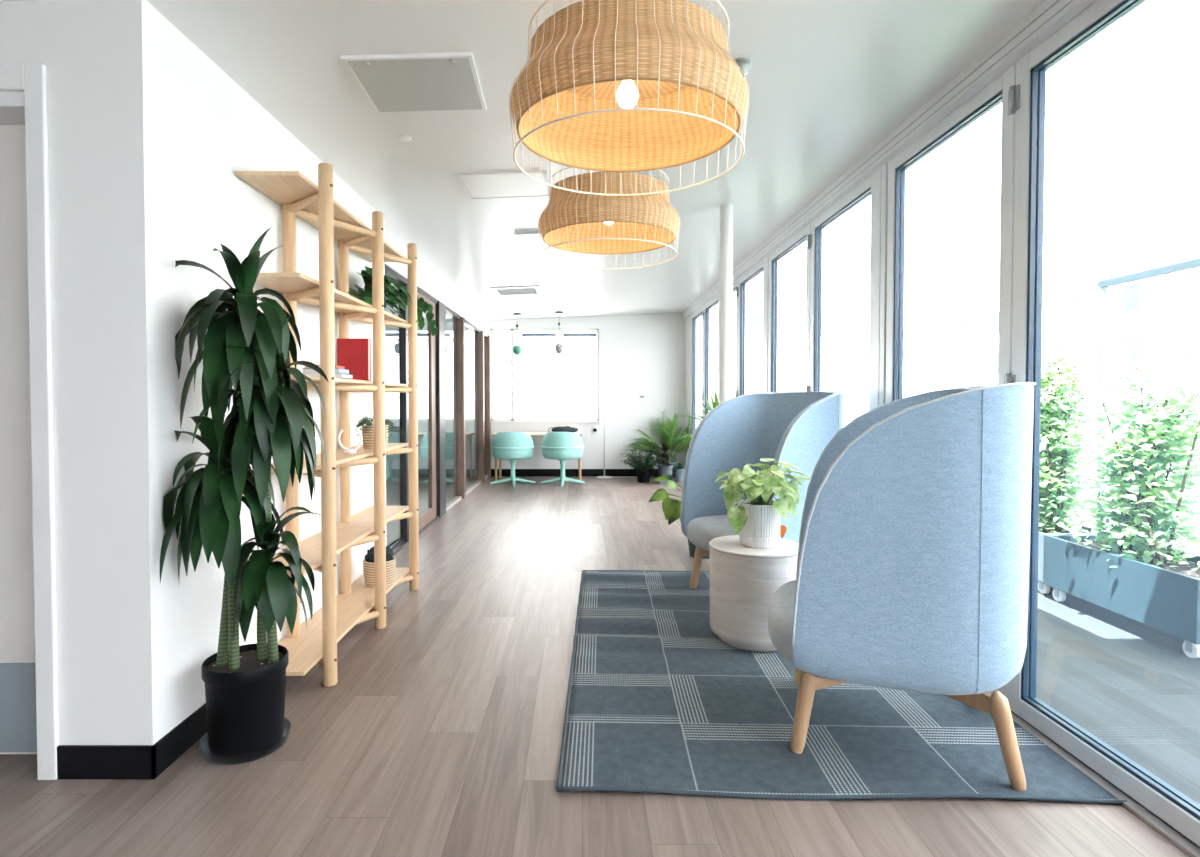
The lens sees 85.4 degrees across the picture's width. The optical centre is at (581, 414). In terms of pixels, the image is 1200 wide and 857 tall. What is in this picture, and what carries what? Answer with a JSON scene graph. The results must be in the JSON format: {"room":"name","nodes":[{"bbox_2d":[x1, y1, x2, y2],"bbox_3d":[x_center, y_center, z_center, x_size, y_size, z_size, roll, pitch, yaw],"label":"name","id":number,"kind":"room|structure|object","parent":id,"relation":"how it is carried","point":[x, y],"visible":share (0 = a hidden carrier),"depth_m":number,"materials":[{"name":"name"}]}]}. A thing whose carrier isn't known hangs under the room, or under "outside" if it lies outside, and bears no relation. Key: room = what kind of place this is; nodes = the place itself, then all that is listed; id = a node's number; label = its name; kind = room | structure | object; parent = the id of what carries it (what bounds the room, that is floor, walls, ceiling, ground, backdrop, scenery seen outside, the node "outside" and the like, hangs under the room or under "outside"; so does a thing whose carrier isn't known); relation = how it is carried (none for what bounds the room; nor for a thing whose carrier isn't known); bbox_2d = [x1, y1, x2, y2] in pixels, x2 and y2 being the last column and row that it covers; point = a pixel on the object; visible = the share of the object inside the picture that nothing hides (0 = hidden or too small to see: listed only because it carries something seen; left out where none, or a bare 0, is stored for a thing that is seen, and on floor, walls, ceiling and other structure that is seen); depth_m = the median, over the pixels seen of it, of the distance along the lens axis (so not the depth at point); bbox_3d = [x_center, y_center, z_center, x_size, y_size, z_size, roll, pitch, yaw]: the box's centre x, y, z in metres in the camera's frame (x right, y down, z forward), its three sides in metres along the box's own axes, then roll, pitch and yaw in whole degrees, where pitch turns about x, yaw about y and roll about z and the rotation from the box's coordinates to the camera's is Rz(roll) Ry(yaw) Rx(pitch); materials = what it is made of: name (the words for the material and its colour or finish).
{"room":"office lounge","nodes":[
{"label":"office lounge","id":0,"kind":"room"},
{"bbox_2d":[0,0,90,744],"bbox_3d":[-3.080,-0.098,2.118,3.040,2.500,0.160,0,1,0],"label":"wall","id":1,"kind":"structure","parent":0,"point":[45,32],"depth_m":2.03,"materials":[{"name":"white paint"}]},
{"bbox_2d":[0,64,58,779],"bbox_3d":[-2.180,0.035,2.116,1.040,2.235,0.181,0,1,0],"label":"door frame","id":2,"kind":"structure","parent":1,"relation":"in","point":[29,108],"depth_m":2.02,"materials":[{"name":"white"}]},
{"bbox_2d":[0,125,36,753],"bbox_3d":[-2.175,0.094,2.165,0.870,2.107,0.105,0,1,0],"label":"door","id":3,"kind":"structure","parent":2,"relation":"attached to","point":[18,730],"depth_m":2.17,"materials":[{"name":"white paint"}]},
{"bbox_2d":[57,703,207,778],"bbox_3d":[-2.977,1.073,3.295,3.247,0.104,2.480,0,1,0],"label":"baseboard","id":4,"kind":"structure","parent":1,"relation":"attached to","point":[73,761],"depth_m":2.06,"materials":[{"name":"black plastic"}]},
{"bbox_2d":[78,0,386,744],"bbox_3d":[-1.462,-0.124,3.273,0.197,2.500,2.470,0,1,0],"label":"wall","id":5,"kind":"structure","parent":0,"point":[165,132],"depth_m":2.08,"materials":[{"name":"white paint"}]},
{"bbox_2d":[384,229,490,510],"bbox_3d":[-1.495,-0.217,7.352,0.130,2.500,5.690,0,1,0],"label":"wall","id":6,"kind":"structure","parent":0,"point":[483,341],"depth_m":7.89,"materials":[{"name":"white paint"}]},
{"bbox_2d":[390,285,445,555],"bbox_3d":[-1.500,-0.030,5.711,0.120,2.200,2.300,0,1,0],"label":"door","id":7,"kind":"structure","parent":6,"relation":"in","point":[436,509],"depth_m":6.39,"materials":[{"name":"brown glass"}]},
{"bbox_2d":[0,0,1044,322],"bbox_3d":[-1.350,-1.393,3.169,6.500,0.400,14.400,0,1,0],"label":"ceiling","id":8,"kind":"structure","parent":0,"point":[828,81],"depth_m":2.96,"materials":[{"name":"white paint"}]},
{"bbox_2d":[398,135,411,141],"bbox_3d":[-0.860,-1.339,3.150,0.068,0.010,0.068,0,1,0],"label":"sprinkler cover","id":9,"kind":"object","parent":8,"relation":"attached to","point":[401,137],"visible":1,"depth_m":3.14,"materials":[{"name":"white paint"}]},
{"bbox_2d":[341,52,486,113],"bbox_3d":[-0.655,-1.332,2.631,0.480,0.032,0.460,0,1,-1],"label":"ceiling access panel","id":10,"kind":"object","parent":8,"relation":"attached to","point":[420,82],"visible":1,"depth_m":2.59,"materials":[{"name":"grey"}]},
{"bbox_2d":[457,171,548,198],"bbox_3d":[-0.450,-1.370,3.890,0.510,0.030,0.430,0,1,0],"label":"ceiling access panel","id":11,"kind":"object","parent":8,"relation":"attached to","point":[502,184],"visible":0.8,"depth_m":3.86,"materials":[{"name":"white paint"}]},
{"bbox_2d":[490,285,542,296],"bbox_3d":[-0.750,-1.438,7.569,0.560,0.038,0.560,0,1,0],"label":"ceiling vent","id":12,"kind":"object","parent":8,"relation":"in","point":[513,290],"visible":1,"depth_m":7.54,"materials":[{"name":"white metal"}]},
{"bbox_2d":[513,313,521,354],"bbox_3d":[-0.950,-1.178,9.526,0.132,0.610,0.132,0,1,0],"label":"pendant lamp","id":13,"kind":"object","parent":8,"relation":"hanging from","point":[517,348],"visible":1,"depth_m":9.49,"materials":[{"name":"teal glass"}]},
{"bbox_2d":[514,231,541,237],"bbox_3d":[-0.300,-1.396,5.017,0.440,0.039,0.105,0,1,0],"label":"ceiling vent","id":14,"kind":"object","parent":8,"relation":"in","point":[532,233],"visible":0.44,"depth_m":4.97,"materials":[{"name":"white metal"}]},
{"bbox_2d":[555,311,563,353],"bbox_3d":[-0.335,-1.202,9.525,0.132,0.610,0.132,0,1,0],"label":"pendant lamp","id":15,"kind":"object","parent":8,"relation":"hanging from","point":[559,347],"visible":1,"depth_m":9.48,"materials":[{"name":"grey metal"}]},
{"bbox_2d":[538,167,680,269],"bbox_3d":[0.135,-1.093,3.276,0.716,0.583,0.716,0,1,0],"label":"pendant lamp","id":16,"kind":"object","parent":8,"relation":"hanging from","point":[575,222],"visible":0.96,"depth_m":3.06,"materials":[{"name":"beige wicker"}]},
{"bbox_2d":[509,0,748,195],"bbox_3d":[0.138,-1.063,1.966,0.716,0.583,0.716,0,1,0],"label":"pendant lamp","id":17,"kind":"object","parent":8,"relation":"hanging from","point":[620,86],"visible":1,"depth_m":1.81,"materials":[{"name":"beige wicker"}]},
{"bbox_2d":[734,58,751,77],"bbox_3d":[0.625,-1.352,2.570,0.090,0.077,0.090,0,1,0],"label":"sprinkler","id":18,"kind":"object","parent":8,"relation":"attached to","point":[745,64],"visible":0.41,"depth_m":2.54,"materials":[{"name":"grey metal"}]},
{"bbox_2d":[683,0,1095,318],"bbox_3d":[1.653,-1.434,3.068,0.135,0.192,14.200,0,1,0],"label":"wall","id":19,"kind":"structure","parent":8,"relation":"attached to","point":[1075,7],"depth_m":2.92,"materials":[{"name":"paint"}]},
{"bbox_2d":[685,315,690,459],"bbox_3d":[1.660,-0.266,9.969,0.080,2.456,0.456,0,1,0],"label":"trim","id":20,"kind":"structure","parent":19,"relation":"attached to","point":[688,319],"depth_m":9.89,"materials":[{"name":"white paint"}]},
{"bbox_2d":[691,306,703,434],"bbox_3d":[1.660,-0.254,9.232,0.060,2.448,1.002,0,1,0],"label":"window","id":21,"kind":"structure","parent":19,"relation":"in","point":[698,313],"depth_m":9.64,"materials":[{"name":"metal"}]},
{"bbox_2d":[702,294,718,416],"bbox_3d":[1.651,-0.231,8.239,0.079,2.448,1.036,0,1,0],"label":"window","id":22,"kind":"structure","parent":19,"relation":"in","point":[705,315],"depth_m":8.63,"materials":[{"name":"metal"}]},
{"bbox_2d":[733,279,737,389],"bbox_3d":[1.660,-0.208,7.217,0.060,2.448,0.792,0,1,0],"label":"window","id":23,"kind":"structure","parent":19,"relation":"in","point":[735,283],"depth_m":6.86,"materials":[{"name":"metal"}]},
{"bbox_2d":[736,258,764,396],"bbox_3d":[1.651,-0.188,6.324,0.079,2.448,1.046,0,1,0],"label":"window","id":24,"kind":"structure","parent":19,"relation":"in","point":[758,268],"depth_m":6.72,"materials":[{"name":"metal"}]},
{"bbox_2d":[764,255,768,391],"bbox_3d":[1.663,-0.171,5.753,0.075,2.456,0.090,0,1,0],"label":"trim","id":25,"kind":"structure","parent":19,"relation":"attached to","point":[767,256],"depth_m":5.72,"materials":[{"name":"metal"}]},
{"bbox_2d":[768,223,810,391],"bbox_3d":[1.660,-0.162,5.188,0.060,2.448,1.032,0,1,0],"label":"window","id":26,"kind":"structure","parent":19,"relation":"in","point":[799,238],"depth_m":5.60,"materials":[{"name":"metal"}]},
{"bbox_2d":[806,171,876,410],"bbox_3d":[1.651,-0.138,4.160,0.079,2.448,1.076,0,1,0],"label":"window","id":27,"kind":"structure","parent":19,"relation":"in","point":[867,188],"depth_m":4.46,"materials":[{"name":"metal"}]},
{"bbox_2d":[684,0,1072,316],"bbox_3d":[1.584,-1.379,3.070,0.002,0.043,14.200,0,1,0],"label":"trim","id":28,"kind":"structure","parent":19,"relation":"attached to","point":[1053,4],"depth_m":2.92,"materials":[{"name":"white paint"}]},
{"bbox_2d":[874,163,887,407],"bbox_3d":[1.663,-0.121,3.558,0.075,2.456,0.120,0,1,0],"label":"trim","id":29,"kind":"structure","parent":19,"relation":"attached to","point":[882,172],"depth_m":3.54,"materials":[{"name":"metal"}]},
{"bbox_2d":[885,64,1015,697],"bbox_3d":[1.660,-0.112,2.986,0.060,2.448,1.017,0,1,0],"label":"window","id":30,"kind":"structure","parent":19,"relation":"in","point":[995,93],"depth_m":2.87,"materials":[{"name":"metal"}]},
{"bbox_2d":[1004,0,1199,846],"bbox_3d":[1.651,-0.089,1.968,0.079,2.448,1.071,0,1,0],"label":"window","id":31,"kind":"structure","parent":19,"relation":"in","point":[1027,98],"depth_m":2.37,"materials":[{"name":"metal"}]},
{"bbox_2d":[385,313,702,475],"bbox_3d":[-1.350,-0.334,10.295,6.500,2.600,0.200,0,1,0],"label":"wall","id":32,"kind":"structure","parent":0,"point":[640,354],"depth_m":10.19,"materials":[{"name":"white paint"}]},
{"bbox_2d":[490,329,600,422],"bbox_3d":[-0.585,-0.615,10.224,1.750,1.475,0.130,0,1,0],"label":"window","id":33,"kind":"structure","parent":32,"relation":"in","point":[512,420],"depth_m":10.21,"materials":[{"name":"white"}]},
{"bbox_2d":[522,329,556,336],"bbox_3d":[-0.670,-1.281,10.162,0.544,0.120,0.060,0,1,0],"label":"roller blind","id":34,"kind":"object","parent":33,"relation":"attached to","point":[523,334],"visible":1,"depth_m":10.14,"materials":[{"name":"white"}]},
{"bbox_2d":[563,329,596,336],"bbox_3d":[-0.035,-1.281,10.162,0.534,0.120,0.060,0,1,0],"label":"roller blind","id":35,"kind":"object","parent":33,"relation":"attached to","point":[564,334],"visible":1,"depth_m":10.14,"materials":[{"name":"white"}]},
{"bbox_2d":[491,469,674,475],"bbox_3d":[0.085,0.911,10.217,3.070,0.115,0.012,0,1,0],"label":"baseboard","id":36,"kind":"structure","parent":32,"relation":"attached to","point":[504,472],"depth_m":10.21,"materials":[{"name":"black plastic"}]},
{"bbox_2d":[593,425,597,432],"bbox_3d":[0.205,0.229,10.188,0.080,0.120,0.040,0,1,0],"label":"wall outlet","id":37,"kind":"object","parent":32,"relation":"attached to","point":[595,427],"visible":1,"depth_m":10.20,"materials":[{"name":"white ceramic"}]},
{"bbox_2d":[639,395,644,399],"bbox_3d":[0.940,-0.271,10.189,0.090,0.090,0.015,0,1,0],"label":"wall control","id":38,"kind":"object","parent":32,"relation":"attached to","point":[641,397],"visible":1,"depth_m":10.18,"materials":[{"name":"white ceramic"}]},
{"bbox_2d":[0,476,1190,856],"bbox_3d":[-1.485,1.177,3.228,6.230,0.100,14.400,0,1,0],"label":"floor","id":39,"kind":"structure","parent":0,"point":[439,732],"depth_m":2.07,"materials":[{"name":"brown wood"}]},
{"bbox_2d":[159,227,328,764],"bbox_3d":[-1.115,0.259,2.185,0.478,1.780,0.405,0,1,0],"label":"dracaena","id":40,"kind":"object","parent":39,"relation":"on","point":[246,349],"visible":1,"depth_m":2.13,"materials":[{"name":"green plant"}]},
{"bbox_2d":[201,643,288,758],"bbox_3d":[-1.165,0.989,2.258,0.268,0.296,0.268,0,1,0],"label":"pot","id":41,"kind":"object","parent":39,"relation":"on","point":[245,695],"depth_m":2.17,"materials":[{"name":"black plastic"}]},
{"bbox_2d":[235,163,418,686],"bbox_3d":[-1.192,0.036,3.367,0.326,2.175,1.610,0,1,0],"label":"open shelving unit","id":42,"kind":"object","parent":39,"relation":"on","point":[298,195],"visible":0.9,"depth_m":3.16,"materials":[{"name":"brown wood"}]},
{"bbox_2d":[302,373,352,378],"bbox_3d":[-1.195,-0.180,3.047,0.190,0.022,0.140,0,1,0],"label":"book","id":43,"kind":"object","parent":42,"relation":"on","point":[337,375],"visible":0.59,"depth_m":2.98,"materials":[{"name":"white paper"}]},
{"bbox_2d":[302,368,348,373],"bbox_3d":[-1.200,-0.203,3.046,0.170,0.023,0.130,0,1,0],"label":"book","id":44,"kind":"object","parent":43,"relation":"on","point":[305,370],"visible":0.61,"depth_m":2.98,"materials":[{"name":"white paper"}]},
{"bbox_2d":[305,365,344,368],"bbox_3d":[-1.205,-0.223,3.041,0.150,0.017,0.110,0,1,0],"label":"book","id":45,"kind":"object","parent":44,"relation":"on","point":[336,366],"visible":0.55,"depth_m":3.02,"materials":[{"name":"orange paper"}]},
{"bbox_2d":[338,428,362,453],"bbox_3d":[-1.200,0.133,3.364,0.130,0.131,0.059,0,1,0],"label":"ring ornament","id":46,"kind":"object","parent":42,"relation":"on","point":[347,450],"visible":1,"depth_m":3.36,"materials":[{"name":"white ceramic"}]},
{"bbox_2d":[337,338,370,380],"bbox_3d":[-1.175,-0.284,3.349,0.160,0.215,0.040,0,1,0],"label":"book","id":47,"kind":"object","parent":42,"relation":"on","point":[354,354],"visible":0.74,"depth_m":3.33,"materials":[{"name":"red paper"}]},
{"bbox_2d":[355,416,394,448],"bbox_3d":[-1.186,0.098,3.743,0.220,0.184,0.227,0,1,0],"label":"plant","id":48,"kind":"object","parent":42,"relation":"on","point":[367,430],"visible":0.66,"depth_m":3.69,"materials":[{"name":"beige wicker"}]},
{"bbox_2d":[362,425,388,448],"bbox_3d":[-1.190,0.125,3.744,0.146,0.130,0.146,0,1,0],"label":"basket","id":49,"kind":"object","parent":42,"relation":"on","point":[367,440],"depth_m":3.68,"materials":[{"name":"beige wicker"}]},
{"bbox_2d":[363,556,395,587],"bbox_3d":[-1.190,0.921,3.822,0.184,0.145,0.184,0,1,0],"label":"storage basket","id":50,"kind":"object","parent":42,"relation":"on","point":[368,568],"visible":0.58,"depth_m":3.76,"materials":[{"name":"beige wicker"}]},
{"bbox_2d":[364,546,393,562],"bbox_3d":[-1.192,0.828,3.821,0.160,0.122,0.168,0,1,0],"label":"cloth","id":51,"kind":"object","parent":50,"relation":"in","point":[369,557],"visible":0.41,"depth_m":3.78,"materials":[{"name":"black fabric"}]},
{"bbox_2d":[349,266,437,335],"bbox_3d":[-1.157,-0.692,3.994,0.292,0.352,0.848,0,1,8],"label":"pothos","id":52,"kind":"object","parent":42,"relation":"on","point":[391,299],"visible":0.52,"depth_m":3.83,"materials":[{"name":"green plant"}]},
{"bbox_2d":[490,432,534,486],"bbox_3d":[-0.985,0.611,9.266,0.633,0.758,0.633,0,1,-3],"label":"tub chair","id":53,"kind":"object","parent":39,"relation":"on","point":[511,446],"visible":1,"depth_m":9.03,"materials":[{"name":"fabric"}]},
{"bbox_2d":[492,432,581,480],"bbox_3d":[-0.660,0.627,9.837,1.320,0.700,0.600,0,1,0],"label":"wooden table","id":54,"kind":"object","parent":39,"relation":"on","point":[529,433],"visible":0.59,"depth_m":9.58,"materials":[{"name":"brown wood"}]},
{"bbox_2d":[548,426,577,432],"bbox_3d":[-0.285,0.223,9.729,0.448,0.112,0.149,0,1,0],"label":"cloth bundle","id":55,"kind":"object","parent":54,"relation":"on","point":[566,428],"visible":0.8,"depth_m":9.68,"materials":[{"name":"fabric"}]},
{"bbox_2d":[541,432,584,486],"bbox_3d":[-0.275,0.610,9.286,0.633,0.758,0.633,0,1,7],"label":"tub chair","id":56,"kind":"object","parent":39,"relation":"on","point":[561,446],"visible":1,"depth_m":9.05,"materials":[{"name":"fabric"}]},
{"bbox_2d":[587,386,612,478],"bbox_3d":[0.270,0.268,9.989,0.399,1.412,0.250,0,1,0],"label":"floor lamp","id":57,"kind":"object","parent":39,"relation":"on","point":[592,393],"visible":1,"depth_m":9.97,"materials":[{"name":"white metal"}]},
{"bbox_2d":[620,446,664,482],"bbox_3d":[0.919,0.720,9.510,0.708,0.529,0.806,0,1,0],"label":"plant","id":58,"kind":"object","parent":39,"relation":"on","point":[643,473],"visible":0.98,"depth_m":9.42,"materials":[{"name":"green plant"}]},
{"bbox_2d":[627,409,692,479],"bbox_3d":[1.126,0.451,9.614,0.948,1.063,1.157,0,1,0],"label":"potted palm","id":59,"kind":"object","parent":39,"relation":"on","point":[670,427],"visible":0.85,"depth_m":9.63,"materials":[{"name":"green plant"}]},
{"bbox_2d":[658,461,675,479],"bbox_3d":[1.270,0.839,9.742,0.284,0.280,0.284,0,1,0],"label":"pot","id":60,"kind":"object","parent":59,"relation":"attached to","point":[670,462],"depth_m":9.66,"materials":[{"name":"grey ceramic"}]},
{"bbox_2d":[653,444,677,483],"bbox_3d":[1.198,0.698,9.377,0.374,0.578,0.354,0,1,0],"label":"rubber plant","id":61,"kind":"object","parent":39,"relation":"on","point":[663,469],"visible":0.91,"depth_m":9.32,"materials":[{"name":"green plant"}]},
{"bbox_2d":[672,460,684,481],"bbox_3d":[1.466,0.829,9.557,0.340,0.309,0.372,0,1,0],"label":"pot","id":62,"kind":"object","parent":39,"relation":"on","point":[679,473],"visible":0.8,"depth_m":9.50,"materials":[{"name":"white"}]},
{"bbox_2d":[649,475,709,558],"bbox_3d":[0.822,0.778,4.969,0.679,0.620,0.426,-1,1,-28],"label":"monstera","id":63,"kind":"object","parent":39,"relation":"on","point":[671,507],"visible":0.27,"depth_m":4.87,"materials":[{"name":"green plant"}]},
{"bbox_2d":[681,388,736,420],"bbox_3d":[1.083,0.427,5.296,0.590,1.305,0.618,0,1,0],"label":"yucca","id":64,"kind":"object","parent":39,"relation":"on","point":[714,402],"visible":0.12,"depth_m":5.22,"materials":[{"name":"green plant"}]},
{"bbox_2d":[719,204,732,403],"bbox_3d":[1.000,-0.180,4.527,0.100,2.554,0.100,0,1,0],"label":"column","id":65,"kind":"structure","parent":39,"relation":"on","point":[726,210],"depth_m":4.48,"materials":[{"name":"white paint"}]},
{"bbox_2d":[556,570,1126,803],"bbox_3d":[0.806,1.110,3.226,1.692,0.033,2.570,0,1,2],"label":"rug","id":66,"kind":"object","parent":39,"relation":"on","point":[657,702],"visible":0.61,"depth_m":2.38,"materials":[{"name":"fabric"}]},
{"bbox_2d":[709,535,798,651],"bbox_3d":[0.872,0.882,3.256,0.464,0.467,0.464,0,1,0],"label":"drum side table","id":67,"kind":"object","parent":66,"relation":"on","point":[744,580],"visible":0.7,"depth_m":3.07,"materials":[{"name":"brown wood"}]},
{"bbox_2d":[715,458,810,548],"bbox_3d":[0.895,0.439,3.220,0.475,0.420,0.425,0,1,0],"label":"plant","id":68,"kind":"object","parent":67,"relation":"on","point":[757,518],"visible":1,"depth_m":3.16,"materials":[{"name":"green plant"}]},
{"bbox_2d":[680,391,843,588],"bbox_3d":[1.101,0.479,3.978,0.827,1.246,0.826,-1,1,-27],"label":"armchair","id":69,"kind":"object","parent":66,"relation":"on","point":[795,428],"visible":0.5,"depth_m":4.21,"materials":[{"name":"blue fabric"}]},
{"bbox_2d":[687,514,739,550],"bbox_3d":[1.073,0.733,3.969,0.762,0.155,0.704,-1,1,-27],"label":"seat cushion","id":70,"kind":"object","parent":69,"relation":"on","point":[701,528],"depth_m":3.90,"materials":[{"name":"grey fabric"}]},
{"bbox_2d":[768,382,1035,791],"bbox_3d":[1.106,0.515,2.356,0.827,1.246,0.826,0,1,19],"label":"armchair","id":71,"kind":"object","parent":66,"relation":"on","point":[912,573],"visible":1,"depth_m":1.97,"materials":[{"name":"blue fabric"}]},
{"bbox_2d":[768,580,796,662],"bbox_3d":[1.076,0.769,2.372,0.762,0.155,0.704,0,1,19],"label":"seat cushion","id":72,"kind":"object","parent":71,"relation":"on","point":[781,607],"depth_m":2.29,"materials":[{"name":"grey fabric"}]},
{"bbox_2d":[688,539,709,558],"bbox_3d":[0.930,0.952,5.003,0.273,0.270,0.273,0,1,0],"label":"pot","id":73,"kind":"object","parent":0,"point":[692,547],"depth_m":4.95,"materials":[{"name":"grey stone"}]},
{"bbox_2d":[1011,711,1199,856],"bbox_3d":[1.670,1.133,3.127,0.140,0.032,14.200,0,1,0],"label":"trim","id":74,"kind":"structure","parent":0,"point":[1188,847],"depth_m":1.92,"materials":[{"name":"beige metal"}]},
{"bbox_2d":[1036,467,1199,803],"bbox_3d":[5.315,1.088,8.027,7.370,0.100,28.000,0,1,0],"label":"deck","id":75,"kind":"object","parent":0,"point":[1132,684],"depth_m":2.83,"materials":[{"name":"grey wood"}]},
{"bbox_2d":[1038,522,1107,593],"bbox_3d":[3.090,0.928,4.232,0.460,0.388,0.420,0,1,0],"label":"planter box","id":76,"kind":"object","parent":75,"relation":"on","point":[1043,588],"visible":0.17,"depth_m":4.06,"materials":[{"name":"metal"}]},
{"bbox_2d":[980,302,1116,532],"bbox_3d":[3.064,0.037,4.328,0.742,1.564,0.811,1,2,34],"label":"plant","id":77,"kind":"object","parent":76,"relation":"in","point":[1052,484],"visible":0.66,"depth_m":4.19,"materials":[{"name":"green plant"}]},
{"bbox_2d":[1043,535,1199,657],"bbox_3d":[3.070,0.945,3.502,0.460,0.388,1.000,0,1,0],"label":"planter box","id":78,"kind":"object","parent":75,"relation":"on","point":[1167,599],"visible":0.98,"depth_m":3.40,"materials":[{"name":"metal"}]},
{"bbox_2d":[1054,348,1199,570],"bbox_3d":[3.082,0.240,3.464,0.869,1.203,0.963,0,1,-6],"label":"plant","id":79,"kind":"object","parent":78,"relation":"in","point":[1144,492],"visible":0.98,"depth_m":3.46,"materials":[{"name":"green plant"}]},
{"bbox_2d":[1096,258,1199,529],"bbox_3d":[3.520,0.187,0.919,0.044,2.025,7.030,0,1,0],"label":"screen","id":80,"kind":"object","parent":75,"relation":"on","point":[1103,285],"visible":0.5,"depth_m":4.37,"materials":[{"name":"metal"}]},
{"bbox_3d":[3.110,0.910,5.047,0.460,0.388,1.150,0,1,0],"label":"planter box","id":81,"kind":"object","parent":75,"relation":"on","visible":0},
{"bbox_2d":[951,348,997,386],"bbox_3d":[3.131,0.146,5.055,0.849,1.309,0.850,1,2,33],"label":"climbing shrub","id":82,"kind":"object","parent":81,"relation":"in","point":[980,380],"visible":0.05,"depth_m":5.09,"materials":[{"name":"green plant"}]},
{"bbox_2d":[1122,0,1199,17],"bbox_3d":[2.040,-1.578,2.965,0.360,0.180,18.000,0,1,0],"label":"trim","id":83,"kind":"structure","parent":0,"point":[1148,8],"depth_m":2.36,"materials":[{"name":"white"}]},
{"label":"outside","id":84,"kind":"structure","parent":0,"visible":0},
{"bbox_3d":[44.500,4.278,45.109,71.000,0.200,150.000,0,1,0],"label":"ground","id":85,"kind":"structure","parent":84,"visible":0},
{"bbox_2d":[932,240,1199,483],"bbox_3d":[34.025,-1.544,34.999,16.350,11.900,26.350,0,1,0],"label":"building","id":86,"kind":"structure","parent":85,"relation":"on","point":[1159,316],"depth_m":32.03,"materials":[{"name":"white"}]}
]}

